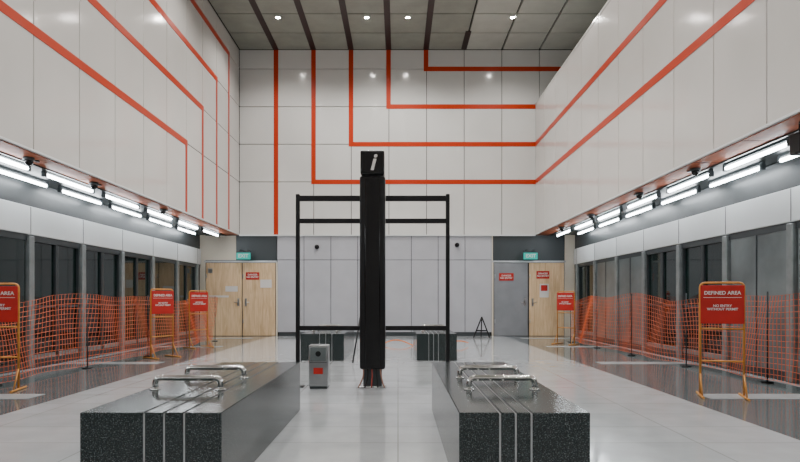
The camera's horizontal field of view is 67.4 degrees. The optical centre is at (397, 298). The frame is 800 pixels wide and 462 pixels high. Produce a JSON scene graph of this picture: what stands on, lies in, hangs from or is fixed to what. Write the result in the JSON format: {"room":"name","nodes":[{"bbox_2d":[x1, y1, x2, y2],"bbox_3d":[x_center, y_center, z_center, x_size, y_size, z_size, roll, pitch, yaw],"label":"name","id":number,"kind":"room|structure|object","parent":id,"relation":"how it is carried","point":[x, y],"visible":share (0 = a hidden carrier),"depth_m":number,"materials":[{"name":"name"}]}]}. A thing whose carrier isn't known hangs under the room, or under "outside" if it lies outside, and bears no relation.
{"room":"railway station","nodes":[
{"label":"railway station","id":0,"kind":"room"},
{"bbox_2d":[0,0,239,234],"bbox_3d":[-5.737,-4.870,6.355,1.645,5.760,24.710,0,0,0],"label":"wall","id":1,"kind":"structure","parent":0,"point":[52,109],"depth_m":10.98,"materials":[{"name":"white paint"}]},
{"bbox_2d":[0,154,30,171],"bbox_3d":[-5.410,-1.909,8.452,0.060,0.116,0.663,0,0,0],"label":"fluorescent lights","id":2,"kind":"object","parent":1,"relation":"attached to","point":[27,168],"depth_m":8.45,"materials":[{"name":"white glass"}]},
{"bbox_2d":[0,165,48,187],"bbox_3d":[-5.930,-1.922,9.517,0.060,0.123,1.223,0,0,0],"label":"fluorescent lights","id":3,"kind":"object","parent":1,"relation":"attached to","point":[44,183],"depth_m":9.49,"materials":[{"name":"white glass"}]},
{"bbox_2d":[22,156,39,165],"bbox_3d":[-5.170,-1.930,8.473,0.150,0.120,0.295,0,0,0],"label":"dome","id":4,"kind":"object","parent":1,"relation":"attached to","point":[28,160],"visible":1,"depth_m":8.36,"materials":[{"name":"black plastic"}]},
{"bbox_2d":[41,169,94,193],"bbox_3d":[-5.410,-1.909,9.845,0.060,0.115,1.581,0,0,0],"label":"fluorescent lights","id":5,"kind":"object","parent":1,"relation":"attached to","point":[44,172],"depth_m":9.76,"materials":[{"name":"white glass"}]},
{"bbox_2d":[57,185,102,205],"bbox_3d":[-5.930,-1.920,11.188,0.060,0.132,1.583,0,0,0],"label":"fluorescent lights","id":6,"kind":"object","parent":1,"relation":"attached to","point":[99,201],"depth_m":11.13,"materials":[{"name":"white glass"}]},
{"bbox_2d":[89,182,101,188],"bbox_3d":[-5.170,-1.930,10.273,0.150,0.120,0.295,0,0,0],"label":"dome","id":7,"kind":"object","parent":1,"relation":"attached to","point":[93,185],"visible":1,"depth_m":10.16,"materials":[{"name":"black plastic"}]},
{"bbox_2d":[0,0,229,229],"bbox_3d":[-4.931,-4.620,5.775,0.018,5.200,23.550,0,0,0],"label":"trim","id":8,"kind":"structure","parent":1,"relation":"attached to","point":[6,9],"depth_m":12.23,"materials":[{"name":"orange paint"}]},
{"bbox_2d":[0,140,236,235],"bbox_3d":[-5.620,-1.985,6.325,1.320,0.050,24.650,0,0,0],"label":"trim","id":9,"kind":"structure","parent":1,"relation":"attached to","point":[10,150],"depth_m":10.65,"materials":[{"name":"white metal"}]},
{"bbox_2d":[108,202,195,234],"bbox_3d":[-5.930,-1.920,14.855,0.060,0.132,5.254,0,0,0],"label":"fluorescent lights","id":10,"kind":"object","parent":1,"relation":"attached to","point":[111,205],"depth_m":14.25,"materials":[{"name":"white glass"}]},
{"bbox_2d":[101,191,218,236],"bbox_3d":[-5.410,-1.911,14.435,0.060,0.112,7.096,0,0,0],"label":"fluorescent lights","id":11,"kind":"object","parent":1,"relation":"attached to","point":[104,194],"depth_m":13.19,"materials":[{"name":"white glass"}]},
{"bbox_2d":[159,208,167,213],"bbox_3d":[-5.170,-1.930,13.273,0.150,0.120,0.295,0,0,0],"label":"dome","id":12,"kind":"object","parent":1,"relation":"attached to","point":[162,211],"visible":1,"depth_m":13.15,"materials":[{"name":"black plastic"}]},
{"bbox_2d":[199,50,575,335],"bbox_3d":[1.470,-3.300,18.800,16.060,8.900,0.300,0,0,0],"label":"wall","id":13,"kind":"structure","parent":0,"point":[415,265],"depth_m":18.65,"materials":[{"name":"white tile"}]},
{"bbox_2d":[206,263,241,335],"bbox_3d":[-5.401,0.010,18.591,1.104,2.260,0.112,0,0,0],"label":"door","id":14,"kind":"structure","parent":13,"relation":"in","point":[223,280],"depth_m":18.61,"materials":[{"name":"brown wood"}]},
{"bbox_2d":[236,250,250,258],"bbox_3d":[-4.712,-1.360,18.459,0.440,0.300,0.391,0,0,0],"label":"exit sign","id":15,"kind":"object","parent":13,"relation":"attached to","point":[239,255],"visible":1,"depth_m":18.27,"materials":[{"name":"teal plastic"}]},
{"bbox_2d":[243,263,274,335],"bbox_3d":[-4.313,0.010,18.591,1.010,2.260,0.112,0,0,0],"label":"door","id":16,"kind":"structure","parent":13,"relation":"in","point":[258,292],"depth_m":18.61,"materials":[{"name":"brown wood"}]},
{"bbox_2d":[279,332,489,335],"bbox_3d":[-0.420,1.095,18.657,6.563,0.110,0.045,0,0,0],"label":"baseboard","id":17,"kind":"structure","parent":13,"relation":"attached to","point":[280,333],"depth_m":18.63,"materials":[{"name":"grey metal"}]},
{"bbox_2d":[204,261,565,335],"bbox_3d":[-0.404,-0.020,18.625,11.228,2.340,0.050,0,0,0],"label":"door frame","id":18,"kind":"structure","parent":13,"relation":"attached to","point":[204,261],"depth_m":18.60,"materials":[{"name":"metal"}]},
{"bbox_2d":[274,50,560,234],"bbox_3d":[2.819,-4.870,18.651,13.362,5.760,0.018,0,0,0],"label":"trim","id":19,"kind":"structure","parent":13,"relation":"attached to","point":[389,105],"depth_m":18.64,"materials":[{"name":"orange paint"}]},
{"bbox_2d":[494,263,527,335],"bbox_3d":[3.505,0.010,18.591,1.041,2.260,0.112,0,0,0],"label":"door","id":20,"kind":"structure","parent":13,"relation":"in","point":[510,295],"depth_m":18.61,"materials":[{"name":"metal"}]},
{"bbox_2d":[523,250,537,258],"bbox_3d":[4.041,-1.360,18.459,0.440,0.300,0.391,0,0,0],"label":"exit sign","id":21,"kind":"object","parent":13,"relation":"attached to","point":[526,255],"visible":1,"depth_m":18.27,"materials":[{"name":"teal plastic"}]},
{"bbox_2d":[529,263,563,335],"bbox_3d":[4.608,0.010,18.591,1.072,2.260,0.112,0,0,0],"label":"door","id":22,"kind":"structure","parent":13,"relation":"in","point":[543,290],"depth_m":18.61,"materials":[{"name":"brown wood"}]},
{"bbox_2d":[239,235,535,235],"bbox_3d":[-0.330,-1.978,18.635,9.200,0.035,0.030,0,0,0],"label":"trim ledge","id":23,"kind":"object","parent":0,"point":[239,235],"depth_m":18.62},
{"bbox_2d":[0,336,799,461],"bbox_3d":[-0.330,1.250,6.475,12.460,0.200,24.950,0,0,0],"label":"floor","id":24,"kind":"structure","parent":0,"point":[638,412],"depth_m":6.80,"materials":[{"name":"tile"}]},
{"bbox_2d":[0,283,26,392],"bbox_3d":[-5.020,0.473,7.500,0.616,1.353,0.579,0,0,0],"label":"barrier","id":25,"kind":"object","parent":24,"relation":"on","point":[9,295],"depth_m":7.51,"materials":[{"name":"red plastic"}]},
{"bbox_2d":[0,294,217,386],"bbox_3d":[-5.140,0.534,10.300,0.332,1.233,12.353,0,0,2],"label":"safety mesh fence","id":26,"kind":"object","parent":24,"relation":"on","point":[186,309],"visible":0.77,"depth_m":10.37,"materials":[{"name":"orange plastic"}]},
{"bbox_2d":[142,288,180,358],"bbox_3d":[-4.620,0.473,11.750,0.687,1.353,0.702,0,0,0],"label":"barrier","id":27,"kind":"object","parent":24,"relation":"on","point":[161,302],"depth_m":11.71,"materials":[{"name":"red plastic"}]},
{"bbox_2d":[80,362,299,461],"bbox_3d":[-1.415,0.847,4.815,0.810,0.606,2.770,0,0,0],"label":"bench","id":28,"kind":"object","parent":24,"relation":"on","point":[223,411],"visible":1,"depth_m":3.70,"materials":[{"name":"stone"}]},
{"bbox_2d":[183,290,213,348],"bbox_3d":[-4.720,0.473,14.200,0.699,1.353,0.709,0,0,0],"label":"barrier","id":29,"kind":"object","parent":24,"relation":"on","point":[198,300],"depth_m":14.17,"materials":[{"name":"red plastic"}]},
{"bbox_2d":[309,344,329,388],"bbox_3d":[-1.020,0.870,7.764,0.250,0.560,0.212,0,0,0],"label":"trash bin","id":30,"kind":"object","parent":24,"relation":"on","point":[319,354],"visible":1,"depth_m":7.67,"materials":[{"name":"metal"}]},
{"bbox_2d":[301,325,353,360],"bbox_3d":[-1.415,0.847,12.550,0.810,0.606,2.700,0,0,0],"label":"bench","id":31,"kind":"object","parent":24,"relation":"on","point":[341,342],"visible":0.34,"depth_m":11.20,"materials":[{"name":"stone"}]},
{"bbox_2d":[352,317,359,362],"bbox_3d":[-0.740,0.715,10.750,0.026,0.840,0.348,0,0,22],"label":"support pole","id":32,"kind":"object","parent":24,"relation":"on","point":[359,317],"visible":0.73,"depth_m":10.71,"materials":[{"name":"black metal"}]},
{"bbox_2d":[358,151,385,387],"bbox_3d":[-0.339,-0.380,7.831,0.358,3.060,0.318,0,0,0],"label":"information totem","id":33,"kind":"object","parent":24,"relation":"on","point":[372,163],"visible":1,"depth_m":7.71,"materials":[{"name":"black metal"}]},
{"bbox_2d":[296,194,449,387],"bbox_3d":[-0.330,-0.110,7.850,2.120,2.520,0.140,0,0,0],"label":"frame","id":34,"kind":"object","parent":24,"relation":"on","point":[299,198],"visible":0.76,"depth_m":7.83,"materials":[{"name":"black metal"}]},
{"bbox_2d":[0,336,799,398],"bbox_3d":[-0.330,1.148,6.345,11.420,0.004,24.490,0,0,0],"label":"strips","id":35,"kind":"object","parent":24,"relation":"on","point":[2,396],"visible":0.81,"depth_m":10.19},
{"bbox_2d":[386,340,468,345],"bbox_3d":[0.675,1.080,14.900,2.172,0.127,0.426,0,0,0],"label":"cable","id":36,"kind":"object","parent":24,"relation":"on","point":[390,340],"visible":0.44,"depth_m":14.85,"materials":[{"name":"orange plastic"}]},
{"bbox_2d":[413,325,456,360],"bbox_3d":[0.725,0.847,12.550,0.750,0.606,2.700,0,0,0],"label":"bench","id":37,"kind":"object","parent":24,"relation":"on","point":[428,345],"visible":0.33,"depth_m":11.20,"materials":[{"name":"stone"}]},
{"bbox_2d":[473,317,489,337],"bbox_3d":[2.454,0.835,17.798,0.517,0.626,0.436,0,0,0],"label":"easel","id":38,"kind":"object","parent":24,"relation":"on","point":[481,318],"visible":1,"depth_m":17.65,"materials":[{"name":"black metal"}]},
{"bbox_2d":[432,362,589,461],"bbox_3d":[0.725,0.847,4.815,0.750,0.606,2.770,0,0,0],"label":"bench","id":39,"kind":"object","parent":24,"relation":"on","point":[482,411],"visible":1,"depth_m":3.49,"materials":[{"name":"stone"}]},
{"bbox_2d":[551,291,579,344],"bbox_3d":[4.250,0.473,15.200,0.707,1.353,0.713,0,0,0],"label":"barrier","id":40,"kind":"object","parent":24,"relation":"on","point":[565,301],"depth_m":15.17,"materials":[{"name":"red plastic"}]},
{"bbox_2d":[567,292,799,385],"bbox_3d":[4.886,0.513,10.598,0.230,1.275,10.971,0,0,-3],"label":"safety mesh fence","id":41,"kind":"object","parent":24,"relation":"on","point":[606,306],"visible":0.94,"depth_m":10.59,"materials":[{"name":"orange plastic"}]},
{"bbox_2d":[696,282,749,400],"bbox_3d":[3.800,0.473,7.040,0.488,1.353,0.480,0,0,18],"label":"barrier","id":42,"kind":"object","parent":24,"relation":"on","point":[718,304],"visible":1,"depth_m":7.02,"materials":[{"name":"orange"}]},
{"bbox_2d":[208,0,607,49],"bbox_3d":[1.570,-7.900,6.475,16.260,0.300,24.950,0,0,0],"label":"ceiling","id":43,"kind":"structure","parent":0,"point":[537,24],"depth_m":16.94,"materials":[{"name":"black"}]},
{"bbox_2d":[248,0,470,49],"bbox_3d":[-0.876,-7.754,6.325,6.000,0.032,24.650,0,0,0],"label":"trim","id":44,"kind":"structure","parent":43,"relation":"attached to","point":[430,9],"depth_m":16.98,"materials":[{"name":"black"}]},
{"bbox_2d":[535,0,799,234],"bbox_3d":[6.878,-4.025,6.325,5.245,4.070,24.650,0,0,0],"label":"wall","id":45,"kind":"structure","parent":0,"point":[743,81],"depth_m":9.80,"materials":[{"name":"white paint"}]},
{"bbox_2d":[556,191,660,236],"bbox_3d":[4.790,-1.919,14.449,0.060,0.131,7.139,0,0,0],"label":"fluorescent lights","id":46,"kind":"object","parent":45,"relation":"attached to","point":[656,194],"depth_m":13.23,"materials":[{"name":"grey metal"}]},
{"bbox_2d":[577,202,654,234],"bbox_3d":[5.270,-1.918,14.886,0.060,0.136,5.258,0,0,0],"label":"fluorescent lights","id":47,"kind":"object","parent":45,"relation":"attached to","point":[652,205],"depth_m":14.21,"materials":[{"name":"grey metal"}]},
{"bbox_2d":[634,192,643,198],"bbox_3d":[4.510,-1.930,11.273,0.150,0.120,0.295,0,0,0],"label":"dome","id":48,"kind":"object","parent":45,"relation":"attached to","point":[639,195],"visible":1,"depth_m":11.15,"materials":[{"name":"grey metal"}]},
{"bbox_2d":[535,0,754,183],"bbox_3d":[4.271,-4.225,6.321,0.018,1.310,24.642,0,0,0],"label":"trim","id":49,"kind":"structure","parent":45,"relation":"attached to","point":[739,7],"depth_m":10.68,"materials":[{"name":"orange paint"}]},
{"bbox_2d":[537,113,799,235],"bbox_3d":[4.960,-1.985,6.325,1.320,0.050,24.650,0,0,0],"label":"soffit","id":50,"kind":"structure","parent":45,"relation":"attached to","point":[783,129],"depth_m":9.28,"materials":[{"name":"white metal"}]},
{"bbox_2d":[660,185,700,205],"bbox_3d":[5.270,-1.918,11.185,0.060,0.135,1.584,0,0,0],"label":"fluorescent lights","id":51,"kind":"object","parent":45,"relation":"attached to","point":[697,189],"depth_m":11.14,"materials":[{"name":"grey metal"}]},
{"bbox_2d":[666,169,713,193],"bbox_3d":[4.790,-1.916,9.845,0.060,0.136,1.585,0,0,0],"label":"fluorescent lights","id":52,"kind":"object","parent":45,"relation":"attached to","point":[710,173],"depth_m":9.79,"materials":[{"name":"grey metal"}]},
{"bbox_2d":[687,167,700,175],"bbox_3d":[4.510,-1.930,9.172,0.150,0.120,0.295,0,0,0],"label":"dome","id":53,"kind":"object","parent":45,"relation":"attached to","point":[695,171],"visible":1,"depth_m":9.06,"materials":[{"name":"black plastic"}]},
{"bbox_2d":[708,161,765,187],"bbox_3d":[5.270,-1.918,9.340,0.060,0.134,1.571,0,0,0],"label":"fluorescent lights","id":54,"kind":"object","parent":45,"relation":"attached to","point":[761,165],"depth_m":9.27,"materials":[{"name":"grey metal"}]},
{"bbox_2d":[723,136,789,171],"bbox_3d":[4.790,-1.916,8.035,0.060,0.138,1.479,0,0,0],"label":"fluorescent lights","id":55,"kind":"object","parent":45,"relation":"attached to","point":[728,165],"depth_m":7.96,"materials":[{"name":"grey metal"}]},
{"bbox_2d":[777,151,797,163],"bbox_3d":[5.270,-1.918,8.077,0.060,0.133,0.415,0,0,0],"label":"fluorescent lights","id":56,"kind":"object","parent":45,"relation":"attached to","point":[780,159],"depth_m":8.16,"materials":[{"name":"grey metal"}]},
{"bbox_2d":[790,124,799,155],"bbox_3d":[4.530,-1.805,6.745,0.140,0.350,0.210,0,0,0],"label":"speaker","id":57,"kind":"object","parent":45,"relation":"hanging from","point":[794,138],"visible":0.98,"depth_m":6.75},
{"bbox_3d":[-6.425,-0.430,6.355,0.270,3.160,24.710,0,0,0],"label":"wall","id":58,"kind":"structure","parent":0,"visible":0},
{"bbox_2d":[0,173,200,372],"bbox_3d":[-6.180,-0.410,6.305,0.200,3.120,24.570,0,0,0],"label":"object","id":59,"kind":"structure","parent":58,"relation":"in","point":[52,242],"depth_m":11.57,"materials":[{"name":"grey metal"}]},
{"bbox_3d":[5.765,-0.430,6.355,0.270,3.160,24.710,0,0,0],"label":"wall","id":60,"kind":"structure","parent":0,"visible":0},
{"bbox_2d":[574,156,799,382],"bbox_3d":[5.520,-0.410,6.305,0.200,3.120,24.570,0,0,0],"label":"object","id":61,"kind":"structure","parent":60,"relation":"in","point":[745,229],"depth_m":10.63,"materials":[{"name":"grey metal"}]}
]}

